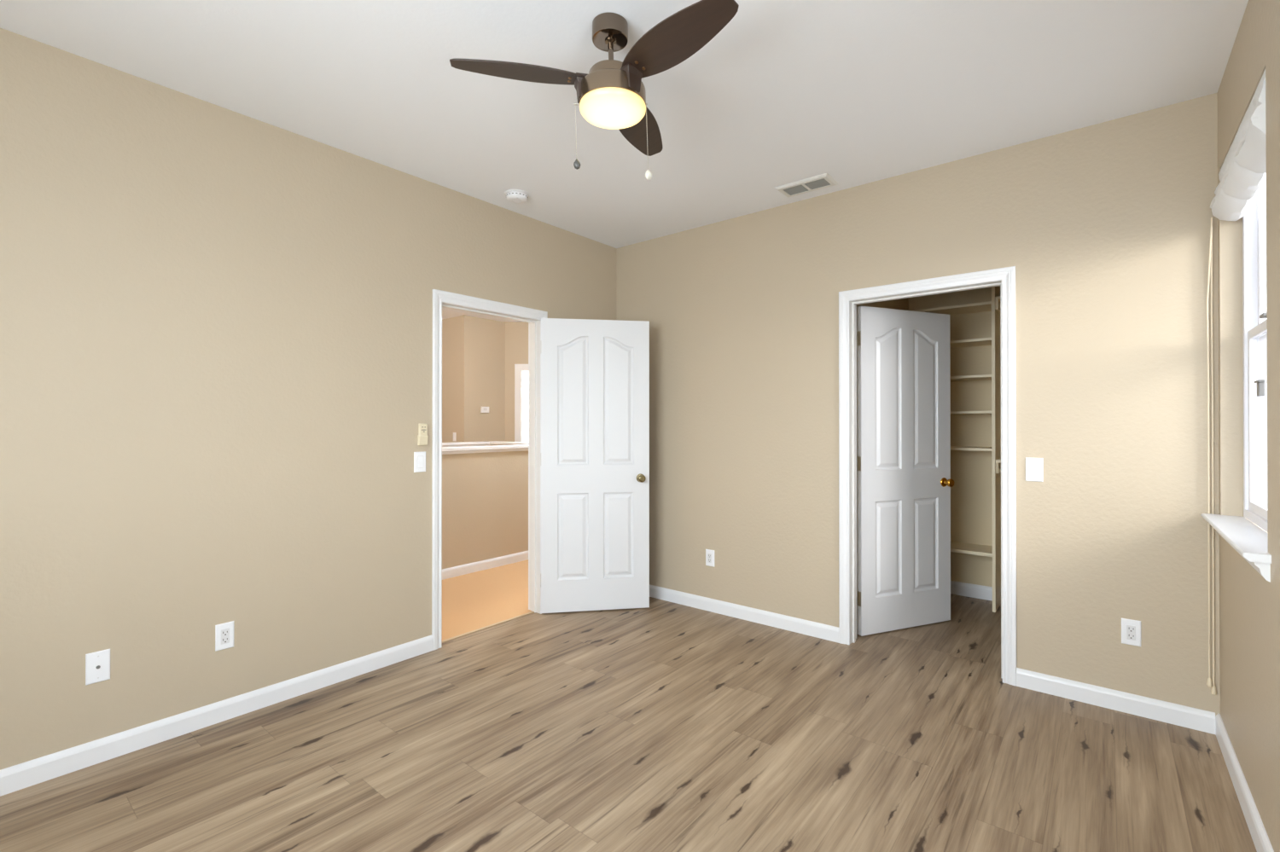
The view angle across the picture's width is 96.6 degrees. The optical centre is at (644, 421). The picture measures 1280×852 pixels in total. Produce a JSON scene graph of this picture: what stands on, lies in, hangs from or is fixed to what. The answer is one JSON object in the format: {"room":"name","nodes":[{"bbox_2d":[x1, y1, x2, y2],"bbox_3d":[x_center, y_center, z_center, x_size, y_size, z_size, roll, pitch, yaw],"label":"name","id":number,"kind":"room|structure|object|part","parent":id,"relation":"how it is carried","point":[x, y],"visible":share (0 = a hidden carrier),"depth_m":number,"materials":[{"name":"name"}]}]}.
{"room":"empty bedroom","nodes":[
{"label":"empty bedroom","id":0,"kind":"room"},
{"bbox_2d":[0,28,616,770],"bbox_3d":[-1.652,-0.035,2.931,0.115,2.740,4.615,0,0,39],"label":"wall","id":1,"kind":"structure","parent":0,"point":[216,322],"depth_m":2.50,"materials":[{"name":"beige paint"}]},
{"bbox_2d":[85,649,110,686],"bbox_3d":[-2.135,0.960,2.227,0.014,0.120,0.070,0,0,39],"label":"outlet","id":2,"kind":"object","parent":1,"relation":"attached to","point":[97,664],"visible":1,"depth_m":2.23,"materials":[{"name":"white plastic"}]},
{"bbox_2d":[0,634,433,797],"bbox_3d":[-2.099,1.288,2.270,0.015,0.088,2.733,0,0,39],"label":"baseboard","id":3,"kind":"structure","parent":1,"relation":"attached to","point":[36,771],"depth_m":2.45,"materials":[{"name":"white paint"}]},
{"bbox_2d":[215,621,234,651],"bbox_3d":[-1.877,0.960,2.550,0.009,0.116,0.070,0,0,39],"label":"power outlet","id":4,"kind":"object","parent":1,"relation":"attached to","point":[224,633],"visible":1,"depth_m":2.55,"materials":[{"name":"white plastic"}]},
{"bbox_2d":[221,628,229,645],"bbox_3d":[-1.875,0.960,2.549,0.004,0.066,0.033,0,0,39],"label":"socket","id":5,"kind":"object","parent":4,"relation":"attached to","point":[224,631],"depth_m":2.55,"materials":[{"name":"white plastic"}]},
{"bbox_2d":[413,451,425,472],"bbox_3d":[-1.290,0.232,3.278,0.010,0.117,0.072,0,0,39],"label":"light switch","id":6,"kind":"object","parent":1,"relation":"attached to","point":[419,457],"visible":1,"depth_m":3.27,"materials":[{"name":"white plastic"}]},
{"bbox_2d":[417,424,428,445],"bbox_3d":[-1.277,0.074,3.281,0.028,0.126,0.053,0,0,39],"label":"remote","id":7,"kind":"object","parent":1,"relation":"attached to","point":[422,438],"visible":1,"depth_m":3.27,"materials":[{"name":"beige plastic"}]},
{"bbox_2d":[442,611,534,643],"bbox_3d":[-1.014,1.334,3.712,0.024,0.007,0.760,0,0,39],"label":"trim","id":8,"kind":"structure","parent":1,"relation":"attached to","point":[530,613],"depth_m":3.69,"materials":[{"name":"beige wood"}]},
{"bbox_2d":[431,289,547,651],"bbox_3d":[-0.964,0.281,3.675,0.017,2.113,0.874,0,0,39],"label":"trim","id":9,"kind":"structure","parent":1,"relation":"attached to","point":[439,297],"depth_m":3.36,"materials":[{"name":"white paint"}]},
{"bbox_2d":[442,302,540,613],"bbox_3d":[-1.015,0.306,3.716,0.117,2.063,0.796,0,0,39],"label":"trim","id":10,"kind":"structure","parent":1,"relation":"attached to","point":[534,325],"depth_m":4.00,"materials":[{"name":"white paint"}]},
{"bbox_2d":[541,318,649,613],"bbox_3d":[-0.352,0.304,4.026,0.775,2.045,0.168,0,0,-10],"label":"door","id":11,"kind":"structure","parent":1,"relation":"in","point":[595,374],"depth_m":4.01,"materials":[{"name":"white paint"}]},
{"bbox_3d":[-0.024,0.402,4.030,0.062,0.062,0.066,0,0,-10],"label":"knob","id":12,"kind":"part","parent":11,"relation":"part of","materials":[{"name":"gold metal"}]},
{"bbox_2d":[442,315,505,442],"bbox_3d":[-2.810,-0.014,8.269,1.770,2.740,0.740,0,0,39],"label":"wall","id":13,"kind":"structure","parent":0,"point":[474,348],"depth_m":7.64,"materials":[{"name":"beige paint"}]},
{"bbox_2d":[453,432,456,441],"bbox_3d":[-2.525,0.203,7.555,0.072,0.117,0.010,0,0,39],"label":"light switch","id":14,"kind":"object","parent":13,"relation":"attached to","point":[454,433],"visible":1,"depth_m":7.54,"materials":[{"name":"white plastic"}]},
{"bbox_2d":[480,407,488,413],"bbox_3d":[-2.146,-0.159,7.662,0.028,0.085,0.125,0,0,39],"label":"thermostat","id":15,"kind":"object","parent":13,"relation":"attached to","point":[483,410],"visible":1,"depth_m":7.64,"materials":[{"name":"white plastic"}]},
{"bbox_2d":[442,450,528,570],"bbox_3d":[-2.119,0.810,4.453,0.140,1.062,3.800,0,0,39],"label":"wall","id":16,"kind":"structure","parent":0,"point":[485,496],"depth_m":5.16,"materials":[{"name":"beige paint"}]},
{"bbox_2d":[442,551,528,580],"bbox_3d":[-2.018,1.297,4.453,0.015,0.088,3.930,0,0,39],"label":"baseboard","id":17,"kind":"structure","parent":16,"relation":"attached to","point":[503,561],"depth_m":5.14,"materials":[{"name":"white paint"}]},
{"bbox_2d":[442,444,528,454],"bbox_3d":[-2.119,0.253,4.455,0.200,0.052,3.800,0,0,39],"label":"trim","id":18,"kind":"structure","parent":16,"relation":"on","point":[450,450],"depth_m":5.15,"materials":[{"name":"white paint"}]},
{"bbox_2d":[505,322,528,442],"bbox_3d":[-1.071,-0.016,7.980,1.750,2.740,0.138,0,0,0],"label":"wall","id":19,"kind":"structure","parent":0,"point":[516,334],"depth_m":7.93,"materials":[{"name":"beige paint"}]},
{"bbox_3d":[-1.618,-0.198,7.922,0.375,1.205,0.018,0,0,0],"label":"window casing","id":20,"kind":"part","parent":19,"relation":"part of","materials":[{"name":"white paint"}]},
{"bbox_2d":[0,0,1248,322],"bbox_3d":[-1.364,-1.439,4.558,8.894,0.080,7.500,0,0,39],"label":"ceiling","id":21,"kind":"structure","parent":0,"point":[855,92],"depth_m":2.36,"materials":[{"name":"white paint"}]},
{"bbox_2d":[504,189,529,203],"bbox_3d":[-0.789,-1.382,3.514,0.148,0.042,0.148,0,0,39],"label":"smoke detector","id":22,"kind":"object","parent":21,"relation":"attached to","point":[518,196],"visible":1,"depth_m":3.47,"materials":[{"name":"white plastic"}]},
{"bbox_3d":[-0.789,-1.398,3.514,0.148,0.010,0.148,0,0,39],"label":"mounting plate","id":23,"kind":"part","parent":22,"relation":"part of","materials":[{"name":"white plastic"}]},
{"bbox_2d":[449,0,738,180],"bbox_3d":[-0.022,-1.133,1.992,0.902,0.551,0.956,0,0,39],"label":"ceiling fan","id":24,"kind":"object","parent":21,"relation":"hanging from","point":[612,96],"visible":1,"depth_m":1.92,"materials":[{"name":"brown wood"}]},
{"bbox_3d":[-0.425,-1.197,1.952,0.457,0.039,0.147,0,0,-13],"label":"fan blade","id":25,"kind":"part","parent":24,"relation":"part of","materials":[{"name":"brown wood"}]},
{"bbox_3d":[-0.244,-1.030,2.020,0.014,0.198,0.007,0,0,0],"label":"pull chain","id":26,"kind":"part","parent":24,"relation":"part of","materials":[{"name":"grey metal"}]},
{"bbox_3d":[-0.121,-1.296,2.021,0.041,0.118,0.040,0,0,39],"label":"down rod","id":27,"kind":"part","parent":24,"relation":"part of","materials":[{"name":"silver metal"}]},
{"bbox_3d":[-0.114,-1.097,2.020,0.236,0.046,0.236,0,0,39],"label":"lamp shade","id":28,"kind":"part","parent":24,"relation":"part of","materials":[{"name":"beige glass"}]},
{"bbox_3d":[-0.021,-1.196,2.323,0.146,0.039,0.457,0,0,18],"label":"fan blade","id":29,"kind":"part","parent":24,"relation":"part of","materials":[{"name":"brown wood"}]},
{"bbox_3d":[0.004,-1.010,2.020,0.019,0.239,0.007,0,0,0],"label":"pull chain","id":30,"kind":"part","parent":24,"relation":"part of","materials":[{"name":"grey metal"}]},
{"bbox_3d":[0.097,-1.198,1.788,0.148,0.039,0.457,0,0,-42],"label":"fan blade","id":31,"kind":"part","parent":24,"relation":"part of","materials":[{"name":"brown wood"}]},
{"bbox_2d":[774,173,837,197],"bbox_3d":[0.960,-1.397,3.386,0.320,0.012,0.176,0,0,39],"label":"ceiling vent","id":32,"kind":"object","parent":21,"relation":"in","point":[823,181],"visible":1,"depth_m":3.37,"materials":[{"name":"white metal"}]},
{"bbox_2d":[0,559,1256,851],"bbox_3d":[-1.356,1.369,4.477,8.794,0.064,7.400,0,0,39],"label":"floor","id":33,"kind":"structure","parent":0,"point":[665,726],"depth_m":2.25,"materials":[{"name":"brown wood"}]},
{"bbox_2d":[912,285,1000,612],"bbox_3d":[2.305,0.160,4.323,0.644,2.360,0.299,0,0,39],"label":"closet shelving","id":34,"kind":"object","parent":33,"relation":"on","point":[994,551],"visible":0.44,"depth_m":4.10,"materials":[{"name":"beige wood"}]},
{"bbox_3d":[2.297,-0.839,4.334,0.623,0.019,0.298,0,0,39],"label":"shelf","id":35,"kind":"part","parent":34,"relation":"part of","materials":[{"name":"beige wood"}]},
{"bbox_3d":[2.297,-0.583,4.333,0.623,0.019,0.298,0,0,39],"label":"shelf","id":36,"kind":"part","parent":34,"relation":"part of","materials":[{"name":"beige"}]},
{"bbox_3d":[2.297,-0.323,4.332,0.623,0.019,0.298,0,0,39],"label":"shelf","id":37,"kind":"part","parent":34,"relation":"part of","materials":[{"name":"beige"}]},
{"bbox_3d":[2.297,-0.066,4.331,0.623,0.019,0.298,0,0,39],"label":"shelf","id":38,"kind":"part","parent":34,"relation":"part of","materials":[{"name":"beige"}]},
{"bbox_3d":[2.297,0.201,4.330,0.623,0.019,0.298,0,0,39],"label":"shelf","id":39,"kind":"part","parent":34,"relation":"part of","materials":[{"name":"beige wood"}]},
{"bbox_3d":[2.297,0.944,4.327,0.623,0.024,0.298,0,0,39],"label":"shelf","id":40,"kind":"part","parent":34,"relation":"part of","materials":[{"name":"beige wood"}]},
{"bbox_3d":[2.547,0.159,4.128,0.021,2.360,0.299,0,0,39],"label":"upright panel","id":41,"kind":"part","parent":34,"relation":"part of","materials":[{"name":"beige wood"}]},
{"bbox_2d":[616,93,1220,716],"bbox_3d":[1.205,-0.033,3.514,3.594,2.740,0.115,0,0,39],"label":"wall","id":42,"kind":"structure","parent":0,"point":[1104,228],"depth_m":2.85,"materials":[{"name":"beige paint"}]},
{"bbox_2d":[705,549,714,567],"bbox_3d":[0.461,0.965,4.032,0.070,0.116,0.009,0,0,39],"label":"power outlet","id":43,"kind":"object","parent":42,"relation":"attached to","point":[709,554],"visible":1,"depth_m":4.03,"materials":[{"name":"white plastic"}]},
{"bbox_2d":[707,553,711,563],"bbox_3d":[0.459,0.965,4.030,0.033,0.066,0.004,0,0,39],"label":"socket","id":44,"kind":"object","parent":43,"relation":"attached to","point":[709,555],"depth_m":4.03,"materials":[{"name":"grey plastic"}]},
{"bbox_2d":[649,584,839,643],"bbox_3d":[0.479,1.295,4.012,1.803,0.088,0.015,0,0,39],"label":"baseboard","id":45,"kind":"structure","parent":42,"relation":"attached to","point":[783,622],"depth_m":3.82,"materials":[{"name":"white paint"}]},
{"bbox_2d":[855,304,856,515],"bbox_3d":[1.610,0.276,3.270,0.880,2.120,0.017,0,0,39],"label":"trim","id":46,"kind":"structure","parent":42,"relation":"attached to","point":[856,305],"depth_m":3.51,"materials":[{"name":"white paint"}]},
{"bbox_2d":[856,306,954,636],"bbox_3d":[1.681,0.305,3.688,0.775,2.045,0.168,0,0,-22],"label":"door","id":47,"kind":"structure","parent":42,"relation":"in","point":[904,482],"depth_m":3.66,"materials":[{"name":"white paint"}]},
{"bbox_3d":[2.001,0.403,3.763,0.062,0.062,0.066,0,0,-22],"label":"knob","id":48,"kind":"part","parent":47,"relation":"part of","materials":[{"name":"gold metal"}]},
{"bbox_2d":[838,266,1016,686],"bbox_3d":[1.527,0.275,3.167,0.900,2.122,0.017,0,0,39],"label":"trim","id":49,"kind":"structure","parent":42,"relation":"attached to","point":[1007,275],"depth_m":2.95,"materials":[{"name":"white paint"}]},
{"bbox_2d":[1025,458,1043,482],"bbox_3d":[1.939,0.239,2.838,0.072,0.117,0.010,0,0,39],"label":"light switch","id":50,"kind":"object","parent":42,"relation":"attached to","point":[1034,471],"visible":1,"depth_m":2.84,"materials":[{"name":"white plastic"}]},
{"bbox_2d":[1016,668,1215,734],"bbox_3d":[2.155,1.290,2.656,0.714,0.088,0.015,0,0,39],"label":"baseboard","id":51,"kind":"structure","parent":42,"relation":"attached to","point":[1186,717],"depth_m":2.62,"materials":[{"name":"white paint"}]},
{"bbox_2d":[1121,618,1140,646],"bbox_3d":[2.223,0.965,2.607,0.070,0.116,0.009,0,0,39],"label":"power outlet","id":52,"kind":"object","parent":42,"relation":"attached to","point":[1131,630],"visible":1,"depth_m":2.60,"materials":[{"name":"white plastic"}]},
{"bbox_2d":[1126,624,1135,640],"bbox_3d":[2.222,0.965,2.605,0.033,0.066,0.004,0,0,39],"label":"socket","id":53,"kind":"object","parent":52,"relation":"attached to","point":[1131,629],"depth_m":2.60,"materials":[{"name":"grey plastic"}]},
{"bbox_2d":[856,287,992,629],"bbox_3d":[2.386,0.037,3.606,1.874,2.600,1.515,0,0,39],"label":"wall","id":54,"kind":"structure","parent":0,"point":[971,520],"depth_m":4.36,"materials":[{"name":"beige paint"}]},
{"bbox_2d":[950,581,992,600],"bbox_3d":[2.775,1.289,4.123,1.624,0.100,0.015,0,0,39],"label":"baseboard","id":55,"kind":"structure","parent":54,"relation":"attached to","point":[957,588],"depth_m":4.34,"materials":[{"name":"white paint"}]},
{"bbox_2d":[994,296,1000,314],"bbox_3d":[2.939,-0.836,3.821,0.977,0.089,0.289,0,0,39],"label":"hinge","id":56,"kind":"object","parent":54,"relation":"attached to","point":[997,299],"visible":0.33,"depth_m":4.01,"materials":[{"name":"beige"}]},
{"bbox_2d":[995,458,1000,473],"bbox_3d":[2.939,0.317,3.816,0.977,0.095,0.289,0,0,39],"label":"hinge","id":57,"kind":"object","parent":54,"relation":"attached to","point":[998,461],"visible":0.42,"depth_m":4.00,"materials":[{"name":"beige"}]},
{"bbox_2d":[1217,0,1279,851],"bbox_3d":[1.092,-0.044,0.637,0.150,2.740,4.500,0,0,39],"label":"wall","id":58,"kind":"structure","parent":0,"point":[1249,604],"depth_m":1.89,"materials":[{"name":"beige paint"}]},
{"bbox_2d":[1201,183,1271,582],"bbox_3d":[2.159,-0.298,2.013,0.196,1.542,0.960,0,0,39],"label":"window","id":59,"kind":"structure","parent":58,"relation":"in","point":[1248,539],"depth_m":2.27,"materials":[{"name":"white plastic"}]},
{"bbox_2d":[1206,69,1266,695],"bbox_3d":[2.162,0.045,2.059,0.111,2.228,0.929,0,0,39],"label":"roman shade","id":60,"kind":"object","parent":59,"relation":"attached to","point":[1242,173],"visible":0.92,"depth_m":2.09,"materials":[{"name":"white fabric"}]},
{"bbox_3d":[2.406,0.115,2.424,0.008,1.965,0.023,0,0,-15],"label":"pull cord","id":61,"kind":"part","parent":60,"relation":"part of","materials":[{"name":"beige plastic"}]},
{"bbox_3d":[2.418,0.132,2.429,0.018,1.998,0.007,0,0,-42],"label":"pull cord","id":62,"kind":"part","parent":60,"relation":"part of","materials":[{"name":"beige fabric"}]},
{"bbox_3d":[2.162,-1.043,2.036,0.051,0.048,0.885,0,0,39],"label":"head rail","id":63,"kind":"part","parent":60,"relation":"part of","materials":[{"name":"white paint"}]},
{"bbox_3d":[2.131,0.404,2.033,0.124,0.025,0.960,0,0,39],"label":"sill","id":64,"kind":"part","parent":59,"relation":"part of","materials":[{"name":"white paint"}]},
{"bbox_3d":[2.219,-0.339,1.988,0.072,1.460,0.895,0,0,39],"label":"frame","id":65,"kind":"part","parent":59,"relation":"part of","materials":[{"name":"white plastic"}]},
{"bbox_3d":[2.209,-0.006,1.994,0.026,0.726,0.827,0,0,39],"label":"sash","id":66,"kind":"part","parent":59,"relation":"part of","materials":[{"name":"white plastic"}]},
{"bbox_3d":[2.230,-0.684,1.979,0.026,0.702,0.827,0,0,39],"label":"sash","id":67,"kind":"part","parent":59,"relation":"part of","materials":[{"name":"white plastic"}]},
{"bbox_3d":[2.209,-0.006,1.994,0.004,0.662,0.763,0,0,39],"label":"pane","id":68,"kind":"part","parent":59,"relation":"part of","materials":[{"name":"glass"}]},
{"bbox_3d":[2.230,-0.684,1.979,0.004,0.638,0.763,0,0,39],"label":"pane","id":69,"kind":"part","parent":59,"relation":"part of","materials":[{"name":"glass"}]},
{"bbox_2d":[1215,714,1274,851],"bbox_3d":[1.075,1.282,0.742,0.015,0.088,4.350,0,0,39],"label":"baseboard","id":70,"kind":"structure","parent":58,"relation":"attached to","point":[1259,837],"depth_m":1.96,"materials":[{"name":"white paint"}]},
{"bbox_3d":[-1.338,0.817,6.349,1.310,1.062,0.130,0,0,39],"label":"wall","id":71,"kind":"structure","parent":0,"visible":0},
{"bbox_2d":[489,441,528,446],"bbox_3d":[-1.338,0.260,6.351,1.310,0.052,0.190,0,0,39],"label":"trim","id":72,"kind":"structure","parent":71,"relation":"on","point":[492,443],"depth_m":6.48,"materials":[{"name":"white paint"}]},
{"bbox_3d":[-3.037,0.813,5.195,0.120,1.062,3.800,0,0,39],"label":"wall","id":73,"kind":"structure","parent":0,"visible":0},
{"bbox_2d":[442,442,490,448],"bbox_3d":[-3.037,0.256,5.197,0.180,0.052,3.800,0,0,39],"label":"trim","id":74,"kind":"structure","parent":73,"relation":"on","point":[459,444],"depth_m":6.37,"materials":[{"name":"white paint"}]}
]}

